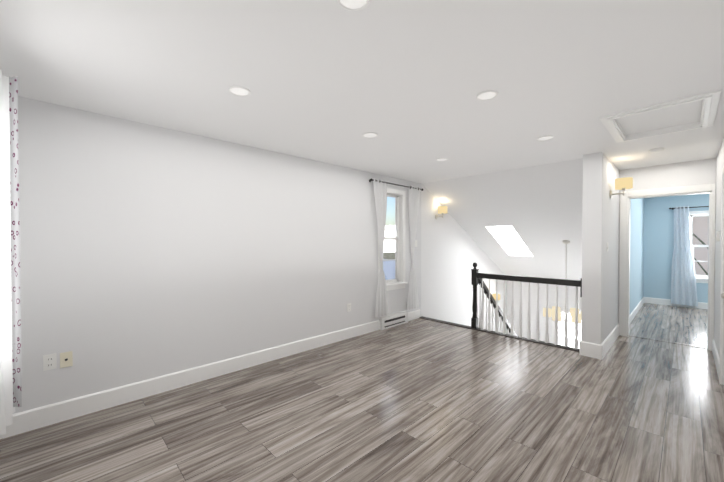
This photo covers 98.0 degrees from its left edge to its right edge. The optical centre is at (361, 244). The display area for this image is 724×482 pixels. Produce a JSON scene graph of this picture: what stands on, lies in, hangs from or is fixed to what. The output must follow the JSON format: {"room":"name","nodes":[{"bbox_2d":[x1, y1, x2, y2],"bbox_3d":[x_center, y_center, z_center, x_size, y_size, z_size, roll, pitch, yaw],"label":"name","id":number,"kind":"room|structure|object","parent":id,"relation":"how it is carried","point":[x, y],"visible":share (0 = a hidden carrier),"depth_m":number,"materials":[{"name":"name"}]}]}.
{"room":"upstairs loft landing","nodes":[
{"label":"upstairs loft landing","id":0,"kind":"room"},
{"bbox_2d":[12,96,506,413],"bbox_3d":[0.609,1.485,5.399,9.370,5.500,0.150,-1,1,-44],"label":"wall","id":1,"kind":"structure","parent":0,"point":[147,251],"depth_m":3.03,"materials":[{"name":"white paint"}]},
{"bbox_2d":[43,353,56,370],"bbox_3d":[-2.371,0.894,2.390,0.072,0.116,0.010,-1,1,-44],"label":"electrical outlet","id":2,"kind":"object","parent":1,"relation":"attached to","point":[49,361],"visible":1,"depth_m":2.39,"materials":[{"name":"white plastic"}]},
{"bbox_2d":[60,351,72,367],"bbox_3d":[-2.306,0.898,2.452,0.072,0.116,0.010,-1,1,-44],"label":"jack","id":3,"kind":"object","parent":1,"relation":"attached to","point":[66,359],"visible":1,"depth_m":2.45,"materials":[{"name":"beige plastic"}]},
{"bbox_2d":[0,309,419,438],"bbox_3d":[-0.768,1.277,3.945,5.070,0.150,0.016,-1,1,-44],"label":"baseboard","id":4,"kind":"structure","parent":1,"relation":"attached to","point":[36,418],"depth_m":2.90,"materials":[{"name":"white wood"}]},
{"bbox_2d":[347,303,350,311],"bbox_3d":[-0.185,0.905,4.510,0.072,0.116,0.010,-1,1,-44],"label":"electrical outlet","id":5,"kind":"object","parent":1,"relation":"attached to","point":[348,307],"visible":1,"depth_m":4.51,"materials":[{"name":"white plastic"}]},
{"bbox_2d":[378,188,407,290],"bbox_3d":[0.453,-0.080,5.199,0.730,1.655,0.195,-1,1,-44],"label":"window","id":6,"kind":"structure","parent":1,"relation":"in","point":[394,257],"depth_m":5.34,"materials":[{"name":"white"}]},
{"bbox_2d":[369,178,422,317],"bbox_3d":[0.590,0.055,5.188,1.348,2.125,0.104,-1,1,-44],"label":"curtain","id":7,"kind":"object","parent":1,"relation":"attached to","point":[380,190],"visible":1,"depth_m":4.94,"materials":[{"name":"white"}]},
{"bbox_2d":[435,206,446,219],"bbox_3d":[1.518,-0.599,5.998,0.176,0.240,0.223,-1,1,-44],"label":"sconce","id":8,"kind":"object","parent":1,"relation":"attached to","point":[442,210],"visible":1,"depth_m":5.92,"materials":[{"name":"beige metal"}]},
{"bbox_2d":[490,294,499,302],"bbox_3d":[3.276,1.341,7.726,0.176,0.240,0.223,-1,1,-44],"label":"sconce","id":9,"kind":"object","parent":1,"relation":"attached to","point":[494,296],"visible":0.38,"depth_m":7.64,"materials":[{"name":"beige glass"}]},
{"bbox_2d":[0,303,723,481],"bbox_3d":[2.777,1.479,3.740,10.170,0.250,5.550,-1,1,-44],"label":"floor","id":10,"kind":"structure","parent":0,"point":[419,400],"depth_m":2.46,"materials":[{"name":"laminate"}]},
{"bbox_2d":[379,310,407,329],"bbox_3d":[0.524,1.238,5.161,0.664,0.200,0.063,-1,1,-44],"label":"heater unit","id":11,"kind":"object","parent":10,"relation":"on","point":[394,319],"visible":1,"depth_m":5.12,"materials":[{"name":"white metal"}]},
{"bbox_2d":[419,316,578,351],"bbox_3d":[1.929,1.356,4.846,0.105,0.052,2.480,-1,1,-44],"label":"trim","id":12,"kind":"structure","parent":10,"relation":"attached to","point":[509,335],"depth_m":4.65,"materials":[{"name":"grey wood"}]},
{"bbox_2d":[629,335,707,348],"bbox_3d":[4.199,1.344,4.348,0.050,0.007,0.815,-1,1,-44],"label":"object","id":13,"kind":"structure","parent":10,"relation":"on","point":[669,342],"depth_m":4.31,"materials":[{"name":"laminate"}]},
{"bbox_2d":[0,0,723,182],"bbox_3d":[0.924,-1.159,3.049,6.590,0.160,3.920,-1,1,-44],"label":"ceiling","id":14,"kind":"structure","parent":0,"point":[333,81],"depth_m":1.95,"materials":[{"name":"white paint"}]},
{"bbox_2d":[228,86,250,96],"bbox_3d":[-0.853,-1.065,2.189,0.149,0.010,0.149,1,1,40],"label":"recessed light","id":15,"kind":"object","parent":14,"relation":"in","point":[241,91],"depth_m":2.18,"materials":[{"name":"white plastic"}]},
{"bbox_2d":[336,0,369,10],"bbox_3d":[-0.038,-1.055,1.350,0.149,0.010,0.149,1,1,40],"label":"recessed light","id":16,"kind":"object","parent":14,"relation":"in","point":[348,5],"depth_m":1.38,"materials":[{"name":"white plastic"}]},
{"bbox_2d":[363,132,377,137],"bbox_3d":[0.080,-1.075,3.094,0.149,0.010,0.149,1,1,40],"label":"recessed light","id":17,"kind":"object","parent":14,"relation":"in","point":[368,134],"depth_m":3.07,"materials":[{"name":"white"}]},
{"bbox_2d":[436,158,447,160],"bbox_3d":[1.020,-1.085,4.021,0.149,0.010,0.149,1,1,40],"label":"recessed light","id":18,"kind":"object","parent":14,"relation":"in","point":[438,159],"depth_m":4.02,"materials":[{"name":"white plastic"}]},
{"bbox_2d":[476,90,497,100],"bbox_3d":[0.895,-1.066,2.255,0.149,0.010,0.149,1,1,40],"label":"recessed light","id":19,"kind":"object","parent":14,"relation":"in","point":[489,94],"depth_m":2.25,"materials":[{"name":"white plastic"}]},
{"bbox_2d":[537,135,553,140],"bbox_3d":[1.856,-1.076,3.188,0.149,0.010,0.149,1,1,40],"label":"recessed light","id":20,"kind":"object","parent":14,"relation":"in","point":[543,138],"depth_m":3.18,"materials":[{"name":"white"}]},
{"bbox_2d":[649,148,664,152],"bbox_3d":[3.355,-1.066,3.583,0.132,0.036,0.132,-1,1,-44],"label":"smoke detector","id":21,"kind":"object","parent":14,"relation":"attached to","point":[655,150],"visible":1,"depth_m":3.55,"materials":[{"name":"white plastic"}]},
{"bbox_2d":[599,90,720,142],"bbox_3d":[2.578,-1.105,2.738,0.940,0.109,0.680,-1,1,-44],"label":"attic hatch","id":22,"kind":"object","parent":14,"relation":"in","point":[687,113],"depth_m":2.73,"materials":[{"name":"white wood"}]},
{"bbox_2d":[421,158,582,279],"bbox_3d":[3.435,-0.169,6.325,4.200,2.285,2.730,-1,1,-44],"label":"ceiling","id":23,"kind":"structure","parent":0,"point":[538,208],"depth_m":5.64,"materials":[{"name":"white paint"}]},
{"bbox_2d":[492,226,528,249],"bbox_3d":[3.203,-0.230,6.705,1.292,0.708,0.560,-1,1,-44],"label":"skylight window","id":24,"kind":"structure","parent":23,"relation":"in","point":[510,237],"depth_m":6.90,"materials":[{"name":"white glass"}]},
{"bbox_2d":[543,306,581,323],"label":"chandelier","id":25,"kind":"object","parent":23,"relation":"hanging from","point":[551,312],"depth_m":5.92,"materials":[{"name":"beige glass"}]},
{"bbox_2d":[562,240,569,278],"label":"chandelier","id":26,"kind":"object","parent":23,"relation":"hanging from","point":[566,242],"depth_m":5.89,"materials":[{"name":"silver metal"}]},
{"bbox_2d":[507,280,581,342],"bbox_3d":[4.834,2.385,7.676,0.150,3.650,2.480,-1,1,-44],"label":"wall","id":27,"kind":"structure","parent":0,"point":[571,296],"depth_m":8.00,"materials":[{"name":"white paint"}]},
{"bbox_2d":[552,309,581,348],"bbox_3d":[5.193,2.442,7.294,0.167,1.785,1.360,-1,1,-44],"label":"window","id":28,"kind":"structure","parent":27,"relation":"in","point":[571,331],"depth_m":7.57,"materials":[{"name":"white glass"}]},
{"bbox_2d":[581,152,643,344],"bbox_3d":[4.582,0.159,5.526,5.070,2.850,0.220,-1,1,-44],"label":"wall","id":29,"kind":"structure","parent":0,"point":[600,230],"depth_m":3.83,"materials":[{"name":"white paint"}]},
{"bbox_2d":[579,341,601,358],"bbox_3d":[2.747,1.268,3.778,0.016,0.170,0.222,-1,1,-44],"label":"baseboard","id":30,"kind":"structure","parent":29,"relation":"attached to","point":[588,349],"depth_m":3.78,"materials":[{"name":"white wood"}]},
{"bbox_2d":[600,324,618,359],"bbox_3d":[3.310,1.264,4.181,1.386,0.170,0.016,-1,1,-44],"label":"baseboard","id":31,"kind":"structure","parent":29,"relation":"attached to","point":[608,341],"depth_m":4.05,"materials":[{"name":"white wood"}]},
{"bbox_2d":[610,177,632,197],"bbox_3d":[3.313,-0.717,4.018,0.176,0.240,0.223,-1,1,-44],"label":"sconce","id":32,"kind":"object","parent":29,"relation":"attached to","point":[624,183],"visible":1,"depth_m":3.95,"materials":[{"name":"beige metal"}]},
{"bbox_2d":[630,297,643,322],"bbox_3d":[5.145,1.265,5.920,3.430,0.130,0.016,-1,1,-44],"label":"baseboard","id":33,"kind":"structure","parent":29,"relation":"attached to","point":[634,312],"depth_m":5.99,"materials":[{"name":"white wood"}]},
{"bbox_2d":[618,158,715,323],"bbox_3d":[4.176,0.127,4.358,0.120,2.440,0.950,-1,1,-44],"label":"wall","id":34,"kind":"structure","parent":0,"point":[696,172],"depth_m":4.25,"materials":[{"name":"white paint"}]},
{"bbox_2d":[619,184,715,350],"bbox_3d":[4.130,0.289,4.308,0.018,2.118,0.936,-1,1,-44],"label":"door frame","id":35,"kind":"structure","parent":34,"relation":"attached to","point":[624,252],"depth_m":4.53,"materials":[{"name":"white wood"}]},
{"bbox_2d":[643,194,708,302],"bbox_3d":[7.323,0.151,6.234,0.150,2.850,2.820,-1,1,-44],"label":"wall","id":36,"kind":"structure","parent":0,"point":[658,232],"depth_m":6.89,"materials":[{"name":"blue paint"}]},
{"bbox_2d":[644,297,707,308],"bbox_3d":[7.253,1.262,6.200,0.016,0.130,2.550,-1,1,-44],"label":"baseboard","id":37,"kind":"structure","parent":36,"relation":"attached to","point":[701,305],"depth_m":6.83,"materials":[{"name":"white wood"}]},
{"bbox_2d":[669,206,708,305],"bbox_3d":[7.104,0.241,6.274,0.110,2.070,1.420,-1,1,-44],"label":"curtain","id":38,"kind":"object","parent":36,"relation":"attached to","point":[683,285],"visible":1,"depth_m":6.61,"materials":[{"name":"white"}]},
{"bbox_2d":[689,210,708,282],"bbox_3d":[7.195,0.052,6.333,0.195,1.485,1.020,-1,1,-44],"label":"window","id":39,"kind":"structure","parent":36,"relation":"in","point":[699,225],"depth_m":6.54,"materials":[{"name":"white"}]},
{"bbox_2d":[714,138,723,384],"bbox_3d":[2.291,0.201,1.763,6.440,2.850,0.150,-1,1,-44],"label":"wall","id":40,"kind":"structure","parent":0,"point":[720,161],"depth_m":3.56,"materials":[{"name":"white paint"}]},
{"bbox_2d":[712,339,718,377],"bbox_3d":[3.999,1.281,3.548,1.280,0.150,0.016,-1,1,-44],"label":"baseboard","id":41,"kind":"structure","parent":40,"relation":"attached to","point":[715,354],"depth_m":3.54,"materials":[{"name":"white wood"}]},
{"bbox_2d":[716,230,719,240],"bbox_3d":[3.954,-0.093,3.493,0.080,0.120,0.022,-1,1,-44],"label":"light switch","id":42,"kind":"object","parent":40,"relation":"attached to","point":[717,235],"visible":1,"depth_m":3.47,"materials":[{"name":"white plastic"}]},
{"bbox_2d":[719,166,723,384],"bbox_3d":[3.201,0.312,2.765,0.950,2.105,0.018,-1,1,-44],"label":"door frame","id":43,"kind":"structure","parent":40,"relation":"attached to","point":[721,298],"depth_m":3.05,"materials":[{"name":"white wood"}]},
{"bbox_3d":[3.356,4.126,6.296,4.220,0.200,2.730,-1,1,-44],"label":"floor","id":44,"kind":"structure","parent":0,"visible":0},
{"bbox_2d":[471,263,581,349],"bbox_3d":[3.389,2.157,5.586,3.188,3.752,1.496,-1,1,-44],"label":"guard","id":45,"kind":"object","parent":44,"relation":"on","point":[476,277],"visible":0.52,"depth_m":4.58,"materials":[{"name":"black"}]},
{"bbox_3d":[-1.334,0.212,0.768,0.150,2.850,3.770,-1,1,-44],"label":"wall","id":46,"kind":"structure","parent":0,"visible":0},
{"bbox_2d":[0,70,21,434],"bbox_3d":[-1.551,0.039,1.246,0.207,1.885,2.164,-1,1,-44],"label":"curtain","id":47,"kind":"object","parent":46,"relation":"attached to","point":[10,348],"visible":1,"depth_m":1.69,"materials":[{"name":"white fabric"}]}
]}

